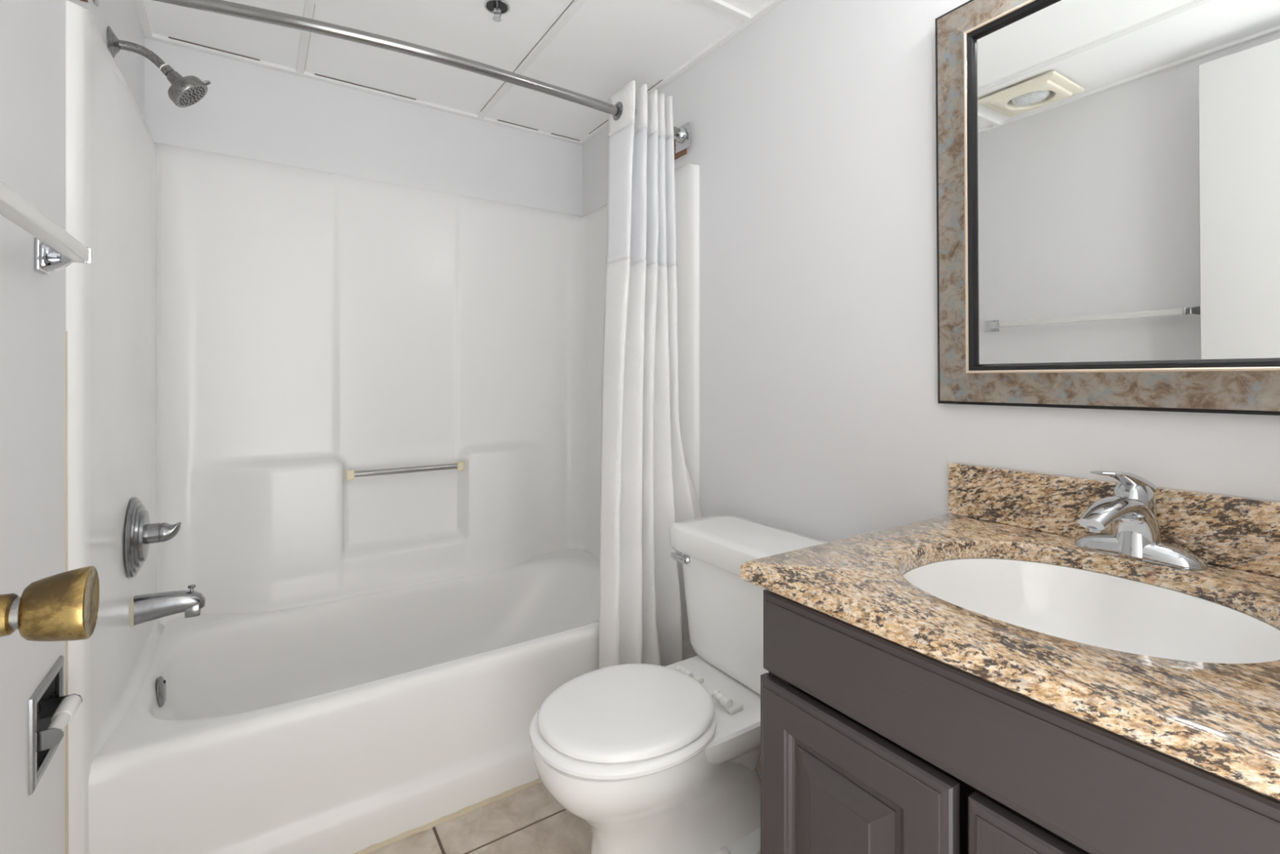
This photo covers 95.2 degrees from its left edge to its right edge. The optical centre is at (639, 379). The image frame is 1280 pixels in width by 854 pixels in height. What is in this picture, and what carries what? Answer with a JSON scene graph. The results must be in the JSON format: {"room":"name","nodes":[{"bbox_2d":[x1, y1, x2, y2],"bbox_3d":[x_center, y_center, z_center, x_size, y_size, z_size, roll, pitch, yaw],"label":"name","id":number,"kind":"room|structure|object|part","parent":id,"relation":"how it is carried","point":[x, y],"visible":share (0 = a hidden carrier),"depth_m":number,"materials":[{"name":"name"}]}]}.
{"room":"bathroom","nodes":[
{"label":"bathroom","id":0,"kind":"room"},
{"bbox_2d":[0,0,144,853],"bbox_3d":[-0.894,0.026,0.745,0.100,2.372,2.688,0,0,-33],"label":"wall","id":1,"kind":"structure","parent":0,"point":[33,33],"depth_m":0.91,"materials":[{"name":"grey paint"}]},
{"bbox_2d":[0,180,92,275],"bbox_3d":[-0.733,-0.197,0.655,0.072,0.050,0.776,0,0,-33],"label":"towel bar","id":2,"kind":"object","parent":1,"relation":"attached to","point":[55,249],"visible":1,"depth_m":0.78,"materials":[{"name":"white plastic"}]},
{"bbox_2d":[0,565,99,641],"bbox_3d":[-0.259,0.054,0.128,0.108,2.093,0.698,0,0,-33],"label":"door knob","id":3,"kind":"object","parent":1,"relation":"in","point":[64,606],"depth_m":0.37,"materials":[{"name":"gold metal"}]},
{"bbox_3d":[-0.417,0.150,0.366,0.035,0.060,0.060,0,0,-33],"label":"knob","id":4,"kind":"part","parent":3,"relation":"part of","materials":[{"name":"gold metal"}]},
{"bbox_2d":[29,655,83,795],"bbox_3d":[-0.980,0.559,0.957,0.079,0.146,0.171,0,0,-33],"label":"toilet paper holder","id":5,"kind":"object","parent":1,"relation":"attached to","point":[51,711],"visible":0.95,"depth_m":0.95,"materials":[{"name":"silver metal"}]},
{"bbox_3d":[-0.974,0.559,0.961,0.008,0.146,0.171,0,0,-33],"label":"frame","id":6,"kind":"part","parent":5,"relation":"part of","materials":[{"name":"silver metal"}]},
{"bbox_3d":[-0.937,0.564,0.913,0.054,0.031,0.003,0,0,-33],"label":"arm","id":7,"kind":"part","parent":5,"relation":"part of","materials":[{"name":"silver metal"}]},
{"bbox_3d":[-1.002,0.564,1.014,0.054,0.031,0.003,0,0,-33],"label":"arm","id":8,"kind":"part","parent":5,"relation":"part of","materials":[{"name":"silver metal"}]},
{"bbox_2d":[65,331,68,853],"bbox_3d":[-1.042,0.512,1.063,0.006,1.200,0.006,0,0,-33],"label":"trim","id":9,"kind":"structure","parent":1,"relation":"attached to","point":[66,421],"depth_m":1.06,"materials":[{"name":"white paint"}]},
{"bbox_2d":[132,0,152,36],"bbox_3d":[-0.838,-1.065,0.770,0.022,0.015,2.466,0,0,-33],"label":"trim","id":10,"kind":"structure","parent":1,"relation":"attached to","point":[139,5],"depth_m":1.71,"materials":[{"name":"paint"}]},
{"bbox_2d":[106,26,211,107],"bbox_3d":[-1.167,-0.754,1.429,0.193,0.152,0.088,0,0,-33],"label":"shower","id":11,"kind":"object","parent":1,"relation":"attached to","point":[188,91],"visible":0.98,"depth_m":1.42,"materials":[{"name":"silver metal"}]},
{"bbox_3d":[-1.204,-0.781,1.411,0.108,0.053,0.021,0,0,-33],"label":"shower arm","id":12,"kind":"part","parent":11,"relation":"part of","materials":[{"name":"silver metal"}]},
{"bbox_3d":[-1.091,-0.744,1.472,0.019,0.015,0.016,0,0,-33],"label":"spray lever","id":13,"kind":"part","parent":11,"relation":"part of","materials":[{"name":"silver metal"}]},
{"bbox_2d":[93,0,689,154],"bbox_3d":[-0.486,-0.828,1.595,1.518,0.090,0.122,0,0,-31],"label":"shower curtain rod","id":14,"kind":"object","parent":1,"relation":"attached to","point":[682,135],"visible":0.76,"depth_m":1.46,"materials":[{"name":"metal"}]},
{"bbox_2d":[599,80,702,668],"bbox_3d":[0.036,0.092,1.826,0.402,1.998,0.239,0,0,-33],"label":"shower curtain","id":15,"kind":"object","parent":14,"relation":"hanging from","point":[646,487],"visible":0.79,"depth_m":1.78,"materials":[{"name":"white fabric"}]},
{"bbox_3d":[0.015,-0.567,1.865,0.236,0.427,0.135,0,0,-33],"label":"sheer panel","id":16,"kind":"part","parent":15,"relation":"part of","materials":[{"name":"white fabric"}]},
{"bbox_3d":[0.045,0.363,1.810,0.404,1.457,0.207,0,0,-33],"label":"panel","id":17,"kind":"part","parent":15,"relation":"part of","materials":[{"name":"white fabric"}]},
{"bbox_2d":[144,38,582,216],"bbox_3d":[-0.926,0.026,2.273,1.724,2.372,0.100,0,0,-33],"label":"wall","id":18,"kind":"structure","parent":0,"point":[249,111],"depth_m":2.13,"materials":[{"name":"grey paint"}]},
{"bbox_2d":[168,36,259,61],"bbox_3d":[-1.372,-1.068,1.892,0.240,0.004,0.002,0,0,-33],"label":"trim","id":19,"kind":"structure","parent":18,"relation":"attached to","point":[168,37],"depth_m":1.89,"materials":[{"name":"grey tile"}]},
{"bbox_2d":[296,0,315,74],"bbox_3d":[-0.499,-1.065,0.993,0.023,0.013,2.468,0,0,-33],"label":"trim","id":20,"kind":"structure","parent":18,"relation":"attached to","point":[309,5],"depth_m":1.83,"materials":[{"name":"paint"}]},
{"bbox_2d":[143,33,584,145],"bbox_3d":[-0.892,-1.065,2.222,1.524,0.015,0.022,0,0,-33],"label":"trim","id":21,"kind":"structure","parent":18,"relation":"attached to","point":[155,37],"depth_m":2.11,"materials":[{"name":"paint"}]},
{"bbox_2d":[314,73,416,100],"bbox_3d":[-0.996,-1.068,2.139,0.340,0.004,0.002,0,0,-33],"label":"trim","id":22,"kind":"structure","parent":18,"relation":"attached to","point":[314,73],"depth_m":2.13,"materials":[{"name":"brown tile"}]},
{"bbox_2d":[497,120,537,130],"bbox_3d":[-0.511,-1.068,2.457,0.180,0.004,0.002,0,0,-33],"label":"trim","id":23,"kind":"structure","parent":18,"relation":"attached to","point":[498,120],"depth_m":2.46,"materials":[{"name":"brown tile"}]},
{"bbox_2d":[551,133,579,141],"bbox_3d":[-0.327,-1.068,2.578,0.140,0.004,0.002,0,0,-33],"label":"trim","id":24,"kind":"structure","parent":18,"relation":"attached to","point":[551,133],"depth_m":2.58,"materials":[{"name":"brown tile"}]},
{"bbox_2d":[353,777,542,853],"bbox_3d":[-0.435,1.108,1.512,1.450,0.016,0.025,0,0,-33],"label":"trim","id":25,"kind":"structure","parent":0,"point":[508,793],"depth_m":1.47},
{"bbox_2d":[142,0,770,140],"bbox_3d":[-0.216,-1.105,1.191,1.724,0.070,2.688,0,0,-33],"label":"ceiling","id":26,"kind":"structure","parent":0,"point":[606,46],"depth_m":1.86,"materials":[{"name":"paint"}]},
{"bbox_2d":[484,0,510,22],"bbox_3d":[-0.409,-1.049,1.675,0.072,0.039,0.072,0,0,-33],"label":"sprinkler","id":27,"kind":"object","parent":26,"relation":"attached to","point":[496,7],"visible":1,"depth_m":1.67,"materials":[{"name":"silver metal"}]},
{"bbox_2d":[486,0,507,13],"bbox_3d":[-0.409,-1.068,1.675,0.062,0.001,0.062,0,0,-33],"label":"cup","id":28,"kind":"object","parent":27,"relation":"on","point":[501,6],"depth_m":1.67,"materials":[{"name":"black paint"}]},
{"bbox_2d":[432,808,589,853],"bbox_3d":[-0.202,1.162,1.170,1.724,0.100,2.738,0,0,-33],"label":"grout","id":29,"kind":"structure","parent":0,"point":[433,828],"depth_m":1.42,"materials":[{"name":"brown tile"}]},
{"bbox_2d":[66,0,699,853],"bbox_3d":[-0.652,0.187,1.856,1.528,1.852,0.899,0,0,-33],"label":"bathtub","id":30,"kind":"object","parent":29,"relation":"on","point":[367,413],"visible":0.89,"depth_m":1.89,"materials":[{"name":"white plastic"}]},
{"bbox_2d":[124,496,181,577],"bbox_3d":[-1.178,0.377,1.428,0.094,0.190,0.190,0,0,-33],"label":"shower valve","id":31,"kind":"object","parent":30,"relation":"attached to","point":[140,532],"visible":1,"depth_m":1.38,"materials":[{"name":"silver metal"}]},
{"bbox_3d":[-1.168,0.374,1.434,0.070,0.048,0.048,0,0,-33],"label":"valve handle","id":32,"kind":"part","parent":31,"relation":"part of","materials":[{"name":"silver metal"}]},
{"bbox_2d":[156,675,166,706],"bbox_3d":[-1.206,0.786,1.475,0.016,0.074,0.074,0,0,-33],"label":"overflow plate","id":33,"kind":"object","parent":30,"relation":"attached to","point":[161,682],"visible":1,"depth_m":1.46,"materials":[{"name":"silver metal"}]},
{"bbox_2d":[130,584,205,627],"bbox_3d":[-1.171,0.559,1.456,0.142,0.077,0.074,0,0,-33],"label":"tub spout","id":34,"kind":"object","parent":30,"relation":"attached to","point":[148,606],"visible":1,"depth_m":1.44,"materials":[{"name":"silver metal"}]},
{"bbox_3d":[-1.134,0.530,1.480,0.017,0.020,0.017,0,0,-33],"label":"diverter knob","id":35,"kind":"part","parent":34,"relation":"part of","materials":[{"name":"silver metal"}]},
{"bbox_2d":[95,548,599,755],"bbox_3d":[-0.671,0.899,1.885,1.514,0.320,0.792,0,0,-33],"label":"tub basin","id":36,"kind":"object","parent":30,"relation":"in","point":[220,666],"depth_m":1.92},
{"bbox_2d":[345,469,354,480],"bbox_3d":[-1.014,0.334,2.046,0.027,0.034,0.029,0,0,-33],"label":"socket","id":37,"kind":"object","parent":30,"relation":"attached to","point":[349,474],"depth_m":2.03,"materials":[{"name":"beige plastic"}]},
{"bbox_2d":[456,461,464,471],"bbox_3d":[-0.693,0.334,2.256,0.027,0.034,0.029,0,0,-33],"label":"socket","id":38,"kind":"object","parent":30,"relation":"attached to","point":[460,464],"depth_m":2.24,"materials":[{"name":"beige plastic"}]},
{"bbox_2d":[477,0,586,118],"bbox_3d":[0.030,-1.065,1.341,0.023,0.013,2.468,0,0,-33],"label":"trim","id":39,"kind":"structure","parent":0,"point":[575,5],"depth_m":1.88,"materials":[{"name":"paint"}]},
{"bbox_2d":[365,759,760,853],"bbox_3d":[-0.035,1.113,0.916,1.517,0.007,1.823,0,0,-33],"label":"floor","id":40,"kind":"structure","parent":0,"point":[564,832],"depth_m":1.44,"materials":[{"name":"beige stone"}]},
{"bbox_2d":[529,514,827,853],"bbox_3d":[0.097,0.760,1.395,0.738,0.704,0.498,0,0,-33],"label":"toilet","id":41,"kind":"object","parent":40,"relation":"on","point":[655,759],"visible":0.84,"depth_m":1.31,"materials":[{"name":"white ceramic"}]},
{"bbox_3d":[-0.037,0.755,1.306,0.416,0.022,0.374,0,0,-33],"label":"seat","id":42,"kind":"part","parent":41,"relation":"part of","materials":[{"name":"white plastic"}]},
{"bbox_3d":[-0.030,0.730,1.310,0.399,0.024,0.352,0,0,-33],"label":"lid","id":43,"kind":"part","parent":41,"relation":"part of","materials":[{"name":"white plastic"}]},
{"bbox_3d":[0.112,0.495,1.619,0.027,0.026,0.056,0,0,-33],"label":"flush lever","id":44,"kind":"part","parent":41,"relation":"part of","materials":[{"name":"silver metal"}]},
{"bbox_3d":[0.309,0.621,1.534,0.212,0.297,0.436,0,0,-33],"label":"tank","id":45,"kind":"part","parent":41,"relation":"part of","materials":[{"name":"white ceramic"}]},
{"bbox_3d":[0.304,0.443,1.531,0.243,0.070,0.498,0,0,-33],"label":"tank lid","id":46,"kind":"part","parent":41,"relation":"part of","materials":[{"name":"white ceramic"}]},
{"bbox_2d":[760,589,1279,853],"bbox_3d":[0.634,0.714,0.751,0.584,0.797,0.759,0,0,-33],"label":"vanity cabinet","id":47,"kind":"object","parent":40,"relation":"on","point":[871,743],"visible":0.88,"depth_m":0.68,"materials":[{"name":"grey paint"}]},
{"bbox_3d":[0.273,0.729,0.788,0.021,0.537,0.301,0,0,-33],"label":"door","id":48,"kind":"part","parent":47,"relation":"part of","materials":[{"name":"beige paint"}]},
{"bbox_2d":[740,462,1279,800],"bbox_3d":[0.625,0.243,0.744,0.607,0.136,0.787,0,0,-33],"label":"countertop","id":49,"kind":"structure","parent":47,"relation":"on","point":[1223,720],"depth_m":0.78,"materials":[{"name":"beige stone"}]},
{"bbox_2d":[902,557,1279,663],"bbox_3d":[0.591,0.381,0.801,0.450,0.139,0.470,0,0,-33],"label":"sink","id":50,"kind":"object","parent":49,"relation":"in","point":[1090,607],"visible":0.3,"depth_m":0.92,"materials":[{"name":"white ceramic"}]},
{"bbox_2d":[1074,470,1208,569],"bbox_3d":[0.762,0.211,0.934,0.173,0.139,0.142,0,0,3],"label":"faucet","id":51,"kind":"object","parent":49,"relation":"on","point":[1131,512],"visible":1,"depth_m":0.90,"materials":[{"name":"silver metal"}]},
{"bbox_3d":[0.753,0.231,0.910,0.163,0.100,0.072,0,0,-33],"label":"spout","id":52,"kind":"part","parent":51,"relation":"part of","materials":[{"name":"silver metal"}]},
{"bbox_3d":[0.758,0.182,0.918,0.106,0.083,0.054,0,0,-18],"label":"lever handle","id":53,"kind":"part","parent":51,"relation":"part of","materials":[{"name":"silver metal"}]},
{"bbox_3d":[0.791,0.263,0.932,0.056,0.035,0.166,0,0,-33],"label":"plate","id":54,"kind":"part","parent":51,"relation":"part of","materials":[{"name":"silver metal"}]},
{"bbox_3d":[0.445,0.729,0.527,0.021,0.537,0.289,0,0,-33],"label":"door","id":55,"kind":"part","parent":47,"relation":"part of","materials":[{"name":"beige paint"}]},
{"bbox_2d":[582,0,1279,759],"bbox_3d":[0.463,0.026,1.637,0.100,2.372,2.688,0,0,-33],"label":"wall","id":56,"kind":"structure","parent":0,"point":[813,126],"depth_m":1.47,"materials":[{"name":"grey paint"}]},
{"bbox_2d":[589,80,662,133],"bbox_3d":[-0.071,-1.068,2.316,0.002,0.004,0.550,0,0,-33],"label":"trim","id":57,"kind":"structure","parent":56,"relation":"attached to","point":[661,80],"depth_m":2.41,"materials":[{"name":"brown tile"}]},
{"bbox_2d":[673,139,686,159],"bbox_3d":[0.097,-0.808,2.091,0.012,0.069,0.212,0,0,-33],"label":"trim","id":58,"kind":"structure","parent":56,"relation":"attached to","point":[682,153],"depth_m":2.03,"materials":[{"name":"brown wood"}]},
{"bbox_2d":[580,0,785,143],"bbox_3d":[0.418,-1.065,1.594,0.022,0.015,2.466,0,0,-33],"label":"trim","id":59,"kind":"structure","parent":56,"relation":"attached to","point":[771,4],"depth_m":1.88,"materials":[{"name":"paint"}]},
{"bbox_2d":[697,0,751,22],"bbox_3d":[0.136,-1.065,1.604,0.443,0.013,0.023,0,0,-33],"label":"trim","id":60,"kind":"structure","parent":56,"relation":"attached to","point":[719,5],"depth_m":1.68,"materials":[{"name":"paint"}]},
{"bbox_2d":[935,0,1279,415],"bbox_3d":[0.825,-0.357,0.954,0.028,0.817,0.699,-1,1,-33],"label":"framed mirror","id":61,"kind":"object","parent":56,"relation":"attached to","point":[1108,171],"visible":1,"depth_m":0.99,"materials":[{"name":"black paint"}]},
{"bbox_2d":[948,462,1279,577],"bbox_3d":[0.871,0.228,0.905,0.020,0.106,0.786,0,0,-33],"label":"backsplash","id":62,"kind":"structure","parent":56,"relation":"attached to","point":[1233,531],"depth_m":0.99,"materials":[{"name":"beige stone"}]}
]}

